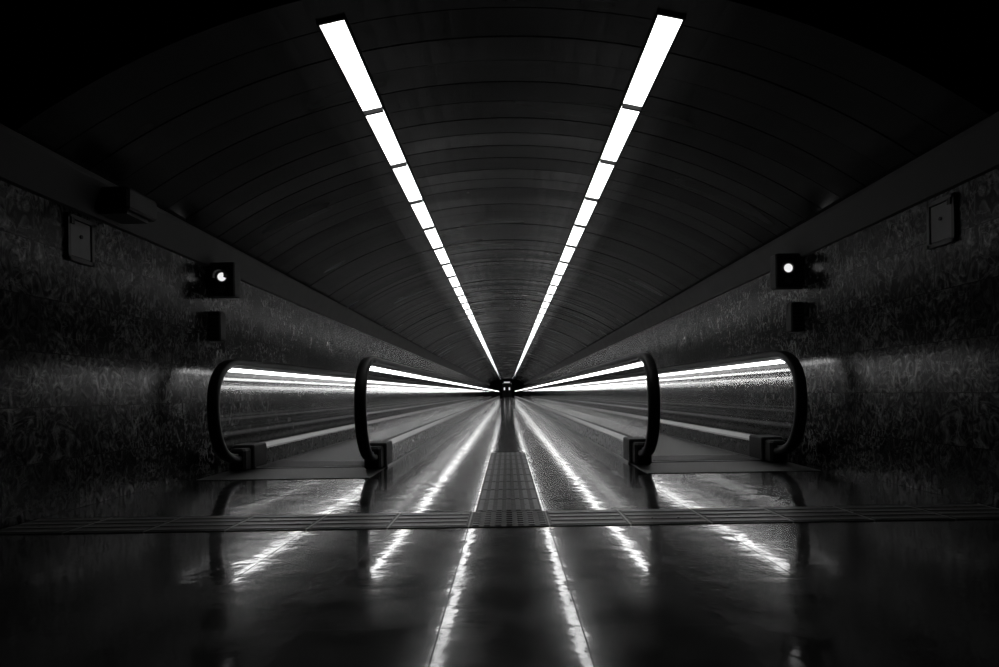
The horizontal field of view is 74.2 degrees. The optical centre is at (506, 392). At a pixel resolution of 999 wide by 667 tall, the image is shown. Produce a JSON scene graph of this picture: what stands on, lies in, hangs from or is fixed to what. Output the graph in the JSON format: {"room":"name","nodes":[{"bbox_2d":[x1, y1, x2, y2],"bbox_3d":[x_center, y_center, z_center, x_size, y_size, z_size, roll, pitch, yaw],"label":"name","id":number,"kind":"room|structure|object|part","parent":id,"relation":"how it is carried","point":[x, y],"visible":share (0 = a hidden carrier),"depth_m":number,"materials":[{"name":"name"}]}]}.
{"room":"moving walkway tunnel","nodes":[
{"label":"moving walkway tunnel","id":0,"kind":"room"},
{"bbox_2d":[0,61,489,528],"bbox_3d":[-2.761,-0.997,48.650,0.250,3.400,103.300,-1,0,0],"label":"wall","id":1,"kind":"structure","parent":0,"point":[106,368],"depth_m":4.59,"materials":[{"name":"stone"}]},
{"bbox_2d":[65,212,94,266],"bbox_3d":[-2.626,-0.939,4.060,0.038,0.280,0.250,-1,0,0],"label":"access panel","id":2,"kind":"object","parent":1,"relation":"attached to","point":[79,232],"visible":1,"depth_m":4.05,"materials":[{"name":"grey metal"}]},
{"bbox_2d":[94,186,156,223],"bbox_3d":[-2.499,-1.221,4.325,0.240,0.160,0.350,-1,0,0],"label":"box","id":3,"kind":"object","parent":1,"relation":"attached to","point":[121,204],"visible":0.92,"depth_m":4.20,"materials":[{"name":"black plastic"}]},
{"bbox_2d":[208,311,225,341],"bbox_3d":[-2.582,-0.590,5.858,0.125,0.260,0.124,-1,0,0],"label":"wall speaker","id":4,"kind":"object","parent":1,"relation":"attached to","point":[216,319],"visible":1,"depth_m":5.80,"materials":[{"name":"black plastic"}]},
{"bbox_2d":[207,262,239,298],"bbox_3d":[-2.523,-1.000,5.825,0.255,0.300,0.230,-1,0,0],"label":"lamp","id":5,"kind":"object","parent":1,"relation":"attached to","point":[223,278],"visible":0.99,"depth_m":5.80,"materials":[{"name":"black plastic"}]},
{"bbox_2d":[0,123,489,385],"bbox_3d":[-2.590,-1.249,50.000,0.100,0.280,100.000,-1,0,0],"label":"trim","id":6,"kind":"structure","parent":1,"relation":"attached to","point":[25,164],"depth_m":4.98,"materials":[{"name":"grey"}]},
{"bbox_2d":[0,0,998,383],"bbox_3d":[-0.032,-2.050,48.675,5.240,1.380,103.350,-1,0,0],"label":"ceiling","id":7,"kind":"structure","parent":0,"point":[238,119],"depth_m":4.59,"materials":[{"name":"metal"}]},
{"bbox_2d":[316,15,500,379],"bbox_3d":[-0.977,-2.064,51.575,0.169,0.096,95.850,-1,0,0],"label":"ceiling light strip","id":8,"kind":"object","parent":7,"relation":"attached to","point":[336,32],"depth_m":5.13,"materials":[{"name":"white plastic"}]},
{"bbox_2d":[513,10,685,378],"bbox_3d":[0.912,-2.094,51.575,0.169,0.096,95.850,-1,0,0],"label":"ceiling light strip","id":9,"kind":"object","parent":7,"relation":"attached to","point":[665,28],"depth_m":5.13,"materials":[{"name":"white plastic"}]},
{"bbox_2d":[0,397,998,666],"bbox_3d":[0.012,0.760,48.650,5.800,0.200,103.300,-1,0,0],"label":"floor","id":10,"kind":"structure","parent":0,"point":[925,593],"depth_m":2.35,"materials":[{"name":"tile"}]},
{"bbox_2d":[195,357,499,480],"bbox_3d":[-1.797,0.191,51.725,1.410,0.995,92.950,-1,0,0],"label":"walkway","id":11,"kind":"object","parent":10,"relation":"on","point":[363,448],"visible":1,"depth_m":6.73,"materials":[{"name":"grey metal"}]},
{"bbox_3d":[-1.790,0.680,5.925,1.380,0.016,1.350,-1,0,0],"label":"comb plate","id":12,"kind":"part","parent":11,"relation":"part of","materials":[{"name":"black"}]},
{"bbox_3d":[-2.398,0.165,51.680,0.100,0.925,92.640,-1,0,0],"label":"handrail","id":13,"kind":"part","parent":11,"relation":"part of","materials":[{"name":"black rubber"}]},
{"bbox_2d":[228,366,433,386],"bbox_3d":[-2.404,-0.208,51.850,0.052,0.048,92.300,-1,0,0],"label":"light","id":14,"kind":"object","parent":11,"relation":"attached to","point":[265,370],"depth_m":8.00,"materials":[{"name":"silver metal"}]},
{"bbox_3d":[-2.391,0.590,52.110,0.210,0.215,92.180,-1,0,0],"label":"balustrade","id":15,"kind":"part","parent":11,"relation":"part of","materials":[{"name":"grey metal"}]},
{"bbox_3d":[-1.198,0.146,51.680,0.100,0.925,92.640,-1,0,0],"label":"handrail","id":16,"kind":"part","parent":11,"relation":"part of","materials":[{"name":"black rubber"}]},
{"bbox_2d":[370,364,498,391],"bbox_3d":[-1.204,-0.227,51.850,0.052,0.048,92.300,-1,0,0],"label":"light","id":17,"kind":"object","parent":11,"relation":"attached to","point":[385,368],"depth_m":9.69,"materials":[{"name":"silver metal"}]},
{"bbox_3d":[-1.191,0.571,52.110,0.210,0.215,92.180,-1,0,0],"label":"balustrade","id":18,"kind":"part","parent":11,"relation":"part of","materials":[{"name":"grey metal"}]},
{"label":"glass panel","id":19,"kind":"part","parent":11,"relation":"part of","materials":[{"name":"glass"}]},
{"bbox_2d":[0,452,998,534],"bbox_3d":[0.014,0.655,5.255,5.200,0.009,4.010,-1,0,0],"label":"tactile paving","id":20,"kind":"object","parent":10,"relation":"on","point":[508,497],"visible":1,"depth_m":3.47,"materials":[{"name":"grey tile"}]},
{"bbox_2d":[514,351,820,473],"bbox_3d":[1.802,0.134,51.725,1.410,0.995,92.950,-1,0,0],"label":"walkway","id":21,"kind":"object","parent":10,"relation":"on","point":[652,444],"visible":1,"depth_m":6.74,"materials":[{"name":"grey metal"}]},
{"label":"glass panel","id":22,"kind":"part","parent":21,"relation":"part of","materials":[{"name":"glass"}]},
{"bbox_3d":[1.208,0.534,52.110,0.210,0.215,92.180,-1,0,0],"label":"balustrade","id":23,"kind":"part","parent":21,"relation":"part of","materials":[{"name":"grey metal"}]},
{"bbox_2d":[517,360,643,390],"bbox_3d":[1.196,-0.265,51.850,0.052,0.048,92.300,-1,0,0],"label":"light","id":24,"kind":"object","parent":21,"relation":"attached to","point":[625,364],"depth_m":9.59,"materials":[{"name":"silver metal"}]},
{"bbox_3d":[1.202,0.109,51.680,0.100,0.925,92.640,-1,0,0],"label":"handrail","id":25,"kind":"part","parent":21,"relation":"part of","materials":[{"name":"black rubber"}]},
{"bbox_3d":[2.408,0.515,52.110,0.210,0.215,92.180,-1,0,0],"label":"balustrade","id":26,"kind":"part","parent":21,"relation":"part of","materials":[{"name":"grey metal"}]},
{"bbox_2d":[580,358,784,384],"bbox_3d":[2.396,-0.284,51.850,0.052,0.048,92.300,-1,0,0],"label":"light","id":27,"kind":"object","parent":21,"relation":"attached to","point":[747,362],"depth_m":8.02,"materials":[{"name":"silver metal"}]},
{"bbox_3d":[2.402,0.090,51.680,0.100,0.925,92.640,-1,0,0],"label":"handrail","id":28,"kind":"part","parent":21,"relation":"part of","materials":[{"name":"black rubber"}]},
{"bbox_3d":[1.810,0.624,5.925,1.380,0.016,1.350,-1,0,0],"label":"comb plate","id":29,"kind":"part","parent":21,"relation":"part of","materials":[{"name":"black"}]},
{"bbox_2d":[490,379,523,396],"bbox_3d":[-0.013,-0.840,100.085,5.240,3.000,0.230,-1,0,0],"label":"wall","id":30,"kind":"structure","parent":0,"point":[496,385],"depth_m":100.00,"materials":[{"name":"black paint"}]},
{"bbox_2d":[502,383,506,396],"bbox_3d":[-0.381,-0.394,100.045,0.710,2.120,0.110,-1,0,0],"label":"door","id":31,"kind":"structure","parent":30,"relation":"in","point":[504,385],"depth_m":100.03,"materials":[{"name":"black metal"}]},
{"bbox_2d":[507,383,511,396],"bbox_3d":[0.369,-0.406,100.045,0.710,2.120,0.110,-1,0,0],"label":"door","id":32,"kind":"structure","parent":30,"relation":"in","point":[509,385],"depth_m":100.03,"materials":[{"name":"black"}]},
{"bbox_2d":[524,168,998,507],"bbox_3d":[2.728,-1.083,48.650,0.250,3.400,103.300,-1,0,0],"label":"wall","id":33,"kind":"structure","parent":0,"point":[897,350],"depth_m":4.75,"materials":[{"name":"concrete"}]},
{"bbox_2d":[524,111,998,384],"bbox_3d":[2.549,-1.330,50.000,0.100,0.280,100.000,-1,0,0],"label":"trim","id":34,"kind":"structure","parent":33,"relation":"attached to","point":[973,153],"depth_m":4.74,"materials":[{"name":"grey metal"}]},
{"bbox_2d":[770,253,802,289],"bbox_3d":[2.491,-1.079,5.861,0.255,0.300,0.158,-1,0,0],"label":"lamp","id":35,"kind":"object","parent":33,"relation":"attached to","point":[786,269],"visible":1,"depth_m":5.80,"materials":[{"name":"black plastic"}]},
{"bbox_2d":[786,302,803,332],"bbox_3d":[2.562,-0.670,5.858,0.125,0.260,0.124,-1,0,0],"label":"wall speaker","id":36,"kind":"object","parent":33,"relation":"attached to","point":[794,311],"visible":1,"depth_m":5.80,"materials":[{"name":"black plastic"}]},
{"bbox_2d":[926,192,957,249],"bbox_3d":[2.595,-1.021,3.940,0.038,0.280,0.250,-1,0,0],"label":"access panel","id":37,"kind":"object","parent":33,"relation":"attached to","point":[941,214],"visible":1,"depth_m":3.93,"materials":[{"name":"grey metal"}]}
]}

